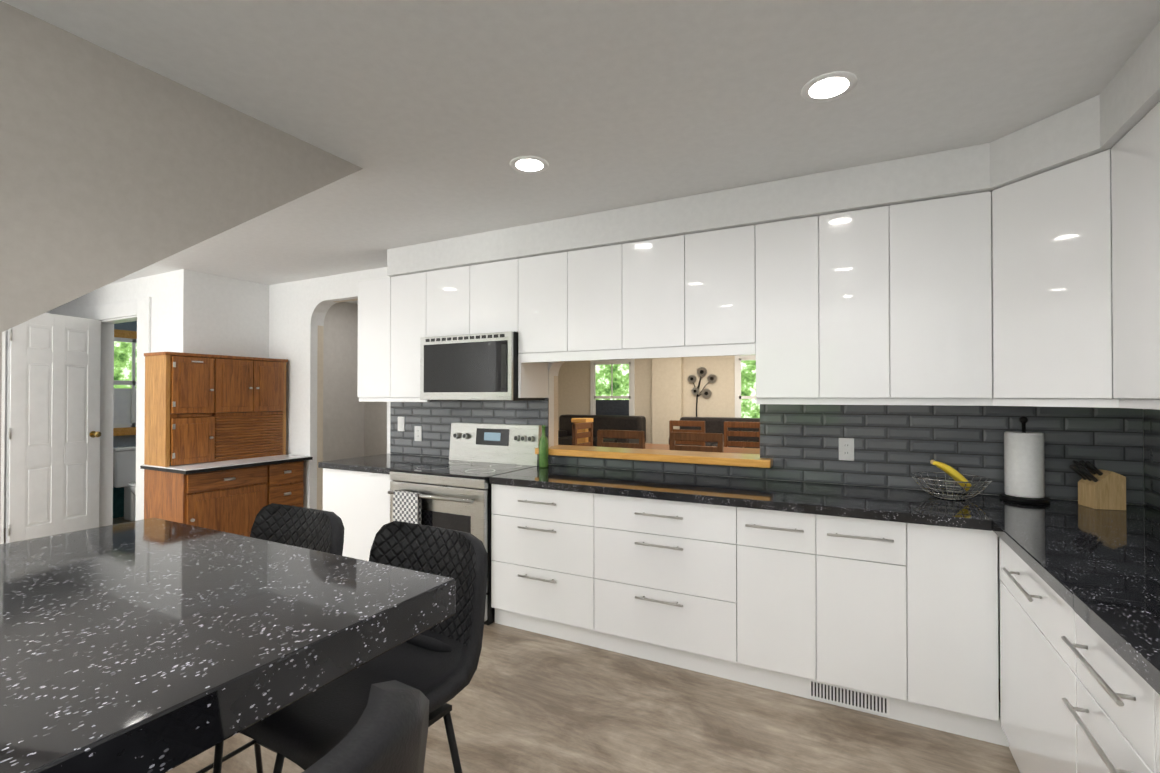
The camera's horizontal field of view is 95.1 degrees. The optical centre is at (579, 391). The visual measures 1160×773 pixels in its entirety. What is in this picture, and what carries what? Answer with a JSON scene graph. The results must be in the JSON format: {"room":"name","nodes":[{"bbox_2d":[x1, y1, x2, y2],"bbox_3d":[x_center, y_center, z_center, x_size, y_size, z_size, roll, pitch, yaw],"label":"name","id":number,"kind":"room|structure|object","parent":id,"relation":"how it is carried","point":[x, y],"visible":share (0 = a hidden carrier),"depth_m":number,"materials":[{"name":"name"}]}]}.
{"room":"kitchen","nodes":[
{"label":"kitchen","id":0,"kind":"room"},
{"bbox_2d":[0,331,5,543],"bbox_3d":[-5.832,0.149,2.153,0.120,2.360,4.880,0,-1,27],"label":"wall","id":1,"kind":"structure","parent":0,"point":[2,443],"depth_m":4.28,"materials":[{"name":"paint"}]},
{"bbox_2d":[6,313,100,542],"bbox_3d":[-4.592,0.335,4.647,0.188,2.020,0.711,0,-1,8],"label":"door","id":2,"kind":"structure","parent":1,"relation":"in","point":[53,432],"depth_m":4.61,"materials":[{"name":"white wood"}]},
{"bbox_2d":[4,311,136,527],"bbox_3d":[-6.332,0.167,4.180,0.128,2.360,8.020,0,-1,27],"label":"wall","id":3,"kind":"structure","parent":0,"point":[125,440],"depth_m":6.03,"materials":[{"name":"paint"}]},
{"bbox_2d":[113,329,136,435],"bbox_3d":[-5.202,-0.101,6.177,0.040,1.210,1.040,0,-1,27],"label":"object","id":4,"kind":"structure","parent":3,"relation":"in","point":[125,377],"depth_m":6.11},
{"bbox_2d":[50,269,199,353],"bbox_3d":[-4.440,0.174,5.036,2.700,2.360,0.120,0,-1,27],"label":"wall","id":5,"kind":"structure","parent":0,"point":[174,295],"depth_m":4.50,"materials":[{"name":"paint"}]},
{"bbox_2d":[86,297,150,526],"bbox_3d":[-4.227,0.268,4.912,1.190,2.170,0.142,0,-1,27],"label":"door frame","id":6,"kind":"structure","parent":5,"relation":"attached to","point":[140,308],"depth_m":5.02,"materials":[{"name":"white wood"}]},
{"bbox_2d":[0,1,362,506],"bbox_3d":[-2.184,0.132,0.282,0.120,2.360,4.914,0,-1,27],"label":"wall","id":7,"kind":"structure","parent":0,"point":[114,167],"depth_m":1.60,"materials":[{"name":"paint"}]},
{"bbox_2d":[199,272,268,357],"bbox_3d":[-3.099,0.172,4.819,0.120,2.360,0.730,0,-1,27],"label":"wall","id":8,"kind":"structure","parent":0,"point":[233,317],"depth_m":4.72,"materials":[{"name":"paint"}]},
{"bbox_2d":[323,302,363,460],"bbox_3d":[-2.791,0.180,5.674,0.120,2.360,1.070,0,-1,27],"label":"wall","id":9,"kind":"structure","parent":0,"point":[343,422],"depth_m":5.85,"materials":[{"name":"grey paint"}]},
{"bbox_2d":[364,402,386,455],"bbox_3d":[-1.723,0.181,5.790,1.670,2.360,0.120,0,-1,27],"label":"wall","id":10,"kind":"structure","parent":0,"point":[375,428],"depth_m":6.04,"materials":[{"name":"grey paint"}]},
{"bbox_2d":[4,517,1019,772],"bbox_3d":[-1.204,1.377,4.261,9.750,0.060,12.900,0,-1,27],"label":"floor","id":11,"kind":"structure","parent":0,"point":[526,701],"depth_m":2.08,"materials":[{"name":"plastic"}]},
{"bbox_2d":[113,487,123,517],"bbox_3d":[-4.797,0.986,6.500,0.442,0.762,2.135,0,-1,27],"label":"trash can","id":12,"kind":"object","parent":11,"relation":"on","point":[118,502],"depth_m":5.72,"materials":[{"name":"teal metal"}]},
{"bbox_2d":[113,445,135,520],"bbox_3d":[-4.545,0.971,5.579,0.706,0.775,0.440,0,-1,27],"label":"toilet","id":13,"kind":"object","parent":11,"relation":"on","point":[124,466],"visible":0.21,"depth_m":5.55,"materials":[{"name":"ceramic"}]},
{"bbox_2d":[140,352,312,536],"bbox_3d":[-2.881,0.526,4.394,0.645,1.645,1.000,0,-1,27],"label":"tall cabinet","id":14,"kind":"object","parent":11,"relation":"on","point":[217,457],"visible":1,"depth_m":4.19,"materials":[{"name":"brown wood"}]},
{"bbox_2d":[0,518,455,772],"bbox_3d":[-1.369,0.853,0.353,1.244,0.920,2.400,0,-1,27],"label":"table","id":15,"kind":"object","parent":11,"relation":"on","point":[153,645],"visible":1,"depth_m":0.89,"materials":[{"name":"black stone"}]},
{"bbox_2d":[196,503,343,772],"bbox_3d":[-0.960,0.840,1.486,0.419,0.969,0.505,0,-1,27],"label":"stool","id":16,"kind":"object","parent":11,"relation":"on","point":[314,529],"visible":0.25,"depth_m":1.67,"materials":[{"name":"leather"}]},
{"bbox_2d":[323,469,392,560],"bbox_3d":[-1.356,0.939,3.824,0.686,0.810,0.616,0,-1,27],"label":"base cabinet","id":17,"kind":"object","parent":11,"relation":"on","point":[361,501],"depth_m":3.54,"materials":[{"name":"white wood"}]},
{"bbox_2d":[318,453,448,472],"bbox_3d":[-1.369,0.513,3.823,0.705,0.039,0.636,0,-1,27],"label":"countertop","id":18,"kind":"structure","parent":17,"relation":"on","point":[382,463],"depth_m":3.68,"materials":[{"name":"black stone"}]},
{"bbox_2d":[239,521,487,772],"bbox_3d":[-0.494,0.838,1.245,0.419,0.969,0.505,0,-1,30],"label":"stool","id":19,"kind":"object","parent":11,"relation":"on","point":[436,665],"visible":0.65,"depth_m":1.28,"materials":[{"name":"leather"}]},
{"bbox_2d":[302,680,428,772],"bbox_3d":[-0.456,0.832,0.601,0.505,0.969,0.419,0,-1,27],"label":"stool","id":20,"kind":"object","parent":11,"relation":"on","point":[388,733],"visible":1,"depth_m":0.59,"materials":[{"name":"leather"}]},
{"bbox_2d":[387,423,541,624],"bbox_3d":[-0.738,0.782,3.436,0.750,1.115,0.706,0,-1,27],"label":"range","id":21,"kind":"object","parent":11,"relation":"on","point":[454,490],"visible":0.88,"depth_m":3.27,"materials":[{"name":"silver metal"}]},
{"bbox_2d":[393,490,420,523],"bbox_3d":[-1.048,0.762,3.210,0.202,0.312,0.032,0,-1,27],"label":"tea towel","id":22,"kind":"object","parent":21,"relation":"hanging from","point":[406,506],"visible":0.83,"depth_m":3.19,"materials":[{"name":"white fabric"}]},
{"bbox_2d":[489,481,593,646],"bbox_3d":[-0.078,0.933,3.161,0.654,0.810,0.616,0,-1,27],"label":"base cabinet","id":23,"kind":"object","parent":11,"relation":"on","point":[542,540],"depth_m":2.88,"materials":[{"name":"white wood"}]},
{"bbox_2d":[572,422,592,445],"bbox_3d":[0.211,0.857,5.897,0.460,1.010,0.460,0,-1,27],"label":"dining chair","id":24,"kind":"object","parent":11,"relation":"on","point":[587,425],"depth_m":5.97,"materials":[{"name":"brown wood"}]},
{"bbox_2d":[597,430,644,448],"bbox_3d":[0.450,0.847,4.838,0.460,1.010,0.460,0,-1,27],"label":"dining chair","id":25,"kind":"object","parent":11,"relation":"on","point":[626,434],"depth_m":4.65,"materials":[{"name":"brown wood"}]},
{"bbox_2d":[558,414,759,447],"bbox_3d":[1.414,0.915,9.154,4.300,0.950,0.950,0,-1,27],"label":"sofa","id":26,"kind":"object","parent":11,"relation":"on","point":[638,423],"visible":0.19,"depth_m":9.52,"materials":[{"name":"leather"}]},
{"bbox_2d":[594,493,737,680],"bbox_3d":[0.533,0.930,2.845,0.721,0.810,0.616,0,-1,27],"label":"base cabinet","id":27,"kind":"object","parent":11,"relation":"on","point":[666,572],"depth_m":2.56,"materials":[{"name":"white wood"}]},
{"bbox_2d":[490,465,989,532],"bbox_3d":[0.651,0.504,2.776,2.305,0.039,0.636,0,-1,27],"label":"countertop","id":28,"kind":"structure","parent":27,"relation":"on","point":[863,503],"depth_m":2.53,"materials":[{"name":"black stone"}]},
{"bbox_2d":[539,425,548,467],"bbox_3d":[-0.236,0.354,3.442,0.064,0.270,0.063,0,-1,27],"label":"oil bottle","id":29,"kind":"object","parent":28,"relation":"on","point":[543,450],"visible":1,"depth_m":3.42,"materials":[{"name":"green glass"}]},
{"bbox_2d":[910,472,992,499],"bbox_3d":[1.672,0.432,2.396,0.306,0.096,0.306,0,-1,27],"label":"fruit bowl","id":30,"kind":"object","parent":28,"relation":"on","point":[946,496],"visible":0.94,"depth_m":2.37,"materials":[{"name":"silver metal"}]},
{"bbox_2d":[930,460,971,490],"bbox_3d":[1.672,0.379,2.396,0.152,0.137,0.077,0,-1,27],"label":"bananas","id":31,"kind":"object","parent":30,"relation":"in","point":[954,474],"visible":1,"depth_m":2.37,"materials":[{"name":"yellow food"}]},
{"bbox_2d":[669,420,704,429],"bbox_3d":[1.223,0.860,6.330,0.460,1.010,0.460,0,-1,27],"label":"dining chair","id":32,"kind":"object","parent":11,"relation":"on","point":[672,423],"depth_m":6.50,"materials":[{"name":"brown wood"}]},
{"bbox_2d":[645,444,759,453],"bbox_3d":[1.161,0.977,5.404,1.400,0.760,1.000,0,-1,27],"label":"dining table","id":33,"kind":"object","parent":11,"relation":"on","point":[726,449],"visible":0.1,"depth_m":5.58,"materials":[{"name":"brown wood"}]},
{"bbox_2d":[669,428,736,452],"bbox_3d":[1.045,0.845,4.530,0.460,1.010,0.460,0,-1,27],"label":"dining chair","id":34,"kind":"object","parent":11,"relation":"on","point":[701,437],"depth_m":4.39,"materials":[{"name":"brown wood"}]},
{"bbox_2d":[724,421,759,447],"bbox_3d":[1.818,0.858,6.022,0.460,1.010,0.460,0,-1,27],"label":"dining chair","id":35,"kind":"object","parent":11,"relation":"on","point":[727,424],"depth_m":6.18,"materials":[{"name":"brown wood"}]},
{"bbox_2d":[738,509,821,701],"bbox_3d":[1.000,0.928,2.603,0.330,0.810,0.616,0,-1,27],"label":"base cabinet","id":36,"kind":"object","parent":11,"relation":"on","point":[780,646],"depth_m":2.32,"materials":[{"name":"white wood"}]},
{"bbox_2d":[818,517,913,723],"bbox_3d":[1.292,0.927,2.452,0.329,0.810,0.616,0,-1,27],"label":"base cabinet","id":37,"kind":"object","parent":11,"relation":"on","point":[880,601],"depth_m":2.17,"materials":[{"name":"white wood"}]},
{"bbox_2d":[910,525,993,742],"bbox_3d":[1.567,0.925,2.309,0.291,0.810,0.616,0,-1,27],"label":"base cabinet","id":38,"kind":"object","parent":11,"relation":"on","point":[952,570],"depth_m":2.04,"materials":[{"name":"white wood"}]},
{"bbox_2d":[966,493,1159,696],"bbox_3d":[1.041,0.482,0.333,0.636,0.039,4.616,0,-1,27],"label":"countertop","id":39,"kind":"structure","parent":38,"relation":"on","point":[1102,565],"depth_m":1.48,"materials":[{"name":"black stone"}]},
{"bbox_2d":[1000,416,1049,503],"bbox_3d":[1.955,0.294,2.335,0.170,0.371,0.170,0,-1,27],"label":"paper towel holder","id":40,"kind":"object","parent":39,"relation":"on","point":[1024,473],"visible":1,"depth_m":2.29,"materials":[{"name":"white paper"}]},
{"bbox_2d":[1069,460,1125,509],"bbox_3d":[2.130,0.382,2.196,0.154,0.192,0.100,0,-1,12],"label":"knife block","id":41,"kind":"object","parent":39,"relation":"on","point":[1101,489],"visible":1,"depth_m":2.15,"materials":[{"name":"brown wood"}]},
{"bbox_2d":[994,537,1065,772],"bbox_3d":[1.649,0.918,1.481,0.616,0.810,0.780,0,-1,27],"label":"base cabinet","id":42,"kind":"object","parent":11,"relation":"on","point":[1030,716],"depth_m":1.62,"materials":[{"name":"white wood"}]},
{"bbox_2d":[1066,609,1137,772],"bbox_3d":[1.382,0.914,0.966,0.616,0.810,0.380,0,-1,27],"label":"base cabinet","id":43,"kind":"object","parent":11,"relation":"on","point":[1102,690],"depth_m":1.15,"materials":[{"name":"white wood"}]},
{"bbox_2d":[1138,677,1159,772],"bbox_3d":[1.118,0.909,0.455,0.616,0.810,0.770,0,-1,27],"label":"base cabinet","id":44,"kind":"object","parent":11,"relation":"on","point":[1148,701],"depth_m":0.96,"materials":[{"name":"white wood"}]},
{"bbox_2d":[0,0,1159,303],"bbox_3d":[-1.204,-1.043,4.282,9.750,0.060,12.900,0,-1,27],"label":"ceiling","id":45,"kind":"structure","parent":0,"point":[432,118],"depth_m":1.81,"materials":[{"name":"paint"}]},
{"bbox_2d":[510,156,548,173],"bbox_3d":[-0.228,-1.026,2.402,0.175,0.006,0.175,0,-1,6],"label":"recessed light","id":46,"kind":"object","parent":45,"relation":"in","point":[523,164],"depth_m":2.39,"materials":[{"name":"white plastic"}]},
{"bbox_2d":[387,21,1159,276],"bbox_3d":[-0.191,-0.941,1.672,4.049,0.187,3.399,0,-1,27],"label":"soffit bulkhead","id":47,"kind":"object","parent":45,"relation":"attached to","point":[1119,107],"visible":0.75,"depth_m":2.43,"materials":[{"name":"paint"}]},
{"bbox_2d":[801,71,857,102],"bbox_3d":[0.845,-1.031,1.801,0.175,0.006,0.175,0,-1,3],"label":"recessed light","id":48,"kind":"object","parent":45,"relation":"in","point":[831,86],"depth_m":1.79,"materials":[{"name":"white plastic"}]},
{"bbox_2d":[558,356,734,443],"bbox_3d":[2.514,0.211,9.271,7.750,2.360,0.240,0,-1,27],"label":"wall","id":49,"kind":"structure","parent":0,"point":[664,395],"depth_m":9.64,"materials":[{"name":"beige paint"}]},
{"bbox_2d":[688,367,716,416],"bbox_3d":[2.168,0.203,9.415,0.511,1.280,0.037,0,-1,27],"label":"wall decoration","id":50,"kind":"object","parent":49,"relation":"attached to","point":[701,373],"visible":0.96,"depth_m":9.41,"materials":[{"name":"black metal"}]},
{"bbox_2d":[269,267,1145,678],"bbox_3d":[-0.246,0.162,3.674,6.240,2.360,0.140,0,-1,27],"label":"wall","id":51,"kind":"structure","parent":0,"point":[895,445],"depth_m":2.81,"materials":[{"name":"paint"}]},
{"bbox_2d":[357,277,388,397],"bbox_3d":[-1.436,-0.390,4.035,0.340,0.870,0.338,0,-1,27],"label":"upper cabinet","id":52,"kind":"object","parent":51,"relation":"attached to","point":[373,295],"depth_m":3.88,"materials":[{"name":"white laminate"}]},
{"bbox_2d":[398,417,404,430],"bbox_3d":[-1.417,0.257,4.196,0.072,0.116,0.007,0,-1,27],"label":"electrical outlet plate","id":53,"kind":"object","parent":51,"relation":"attached to","point":[401,420],"depth_m":4.19,"materials":[{"name":"white plastic"}]},
{"bbox_2d":[389,272,424,397],"bbox_3d":[-1.134,-0.391,3.878,0.340,0.870,0.338,0,-1,27],"label":"upper cabinet","id":54,"kind":"object","parent":51,"relation":"attached to","point":[406,292],"depth_m":3.74,"materials":[{"name":"white laminate"}]},
{"bbox_2d":[414,426,421,440],"bbox_3d":[-1.257,0.326,4.112,0.072,0.116,0.008,0,-1,27],"label":"electrical outlet plate","id":55,"kind":"object","parent":51,"relation":"attached to","point":[418,429],"depth_m":4.11,"materials":[{"name":"white plastic"}]},
{"bbox_2d":[425,266,468,336],"bbox_3d":[-0.815,-0.599,3.714,0.380,0.458,0.338,0,-1,27],"label":"upper cabinet","id":56,"kind":"object","parent":51,"relation":"attached to","point":[446,290],"depth_m":3.56,"materials":[{"name":"white laminate"}]},
{"bbox_2d":[469,259,516,333],"bbox_3d":[-0.477,-0.600,3.540,0.380,0.458,0.338,0,-1,27],"label":"upper cabinet","id":57,"kind":"object","parent":51,"relation":"attached to","point":[493,285],"depth_m":3.39,"materials":[{"name":"white laminate"}]},
{"bbox_2d":[420,331,544,399],"bbox_3d":[-0.661,-0.155,3.594,0.750,0.424,0.402,0,-1,27],"label":"microwave","id":58,"kind":"object","parent":57,"relation":"attached to","point":[482,366],"visible":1,"depth_m":3.39,"materials":[{"name":"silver metal"}]},
{"bbox_2d":[569,243,640,357],"bbox_3d":[0.157,-0.535,3.210,0.350,0.595,0.338,0,-1,27],"label":"upper cabinet","id":59,"kind":"object","parent":51,"relation":"attached to","point":[596,275],"depth_m":3.05,"materials":[{"name":"white laminate"}]},
{"bbox_2d":[535,445,772,467],"bbox_3d":[0.422,0.392,3.289,1.480,0.042,0.285,0,-1,27],"label":"sill","id":60,"kind":"structure","parent":51,"relation":"attached to","point":[719,458],"depth_m":3.16,"materials":[{"name":"brown wood"}]},
{"bbox_2d":[625,235,696,353],"bbox_3d":[0.473,-0.536,3.047,0.360,0.595,0.338,0,-1,27],"label":"upper cabinet","id":61,"kind":"object","parent":51,"relation":"attached to","point":[654,268],"depth_m":2.89,"materials":[{"name":"white laminate"}]},
{"bbox_2d":[685,225,756,353],"bbox_3d":[0.792,-0.537,2.881,0.360,0.595,0.338,0,-1,27],"label":"upper cabinet","id":62,"kind":"object","parent":51,"relation":"attached to","point":[721,265],"depth_m":2.72,"materials":[{"name":"white laminate"}]},
{"bbox_2d":[753,215,820,401],"bbox_3d":[1.081,-0.401,2.730,0.290,0.870,0.338,0,-1,27],"label":"upper cabinet","id":63,"kind":"object","parent":51,"relation":"attached to","point":[787,351],"depth_m":2.57,"materials":[{"name":"white laminate"}]},
{"bbox_2d":[839,438,853,460],"bbox_3d":[1.380,0.299,2.746,0.072,0.116,0.008,0,-1,27],"label":"electrical outlet plate","id":64,"kind":"object","parent":51,"relation":"attached to","point":[846,448],"depth_m":2.74,"materials":[{"name":"white plastic"}]},
{"bbox_2d":[821,205,892,401],"bbox_3d":[1.338,-0.402,2.597,0.290,0.870,0.338,0,-1,27],"label":"upper cabinet","id":65,"kind":"object","parent":51,"relation":"attached to","point":[857,245],"depth_m":2.44,"materials":[{"name":"white laminate"}]},
{"bbox_2d":[893,191,988,401],"bbox_3d":[1.631,-0.404,2.445,0.370,0.870,0.338,0,-1,27],"label":"upper cabinet","id":66,"kind":"object","parent":51,"relation":"attached to","point":[941,245],"depth_m":2.29,"materials":[{"name":"white laminate"}]},
{"bbox_2d":[989,151,1108,401],"bbox_3d":[1.988,-0.407,2.103,0.578,0.870,0.618,0,-1,27],"label":"upper cabinet","id":67,"kind":"object","parent":51,"relation":"attached to","point":[1041,289],"depth_m":2.01,"materials":[{"name":"white laminate"}]},
{"bbox_2d":[1143,399,1159,510],"bbox_3d":[1.020,0.125,-0.524,0.130,2.360,6.430,0,-1,27],"label":"wall","id":68,"kind":"structure","parent":0,"point":[1151,423],"depth_m":2.17,"materials":[{"name":"paint"}]},
{"bbox_2d":[1105,108,1156,405],"bbox_3d":[1.889,-0.411,1.609,0.298,0.870,0.350,0,-1,27],"label":"upper cabinet","id":69,"kind":"object","parent":68,"relation":"attached to","point":[1129,163],"depth_m":1.70,"materials":[{"name":"white laminate"}]},
{"bbox_2d":[1153,102,1159,405],"bbox_3d":[1.729,-0.414,1.298,0.298,0.870,0.349,0,-1,27],"label":"upper cabinet","id":70,"kind":"object","parent":68,"relation":"attached to","point":[1156,109],"depth_m":1.56,"materials":[{"name":"white laminate"}]}
]}

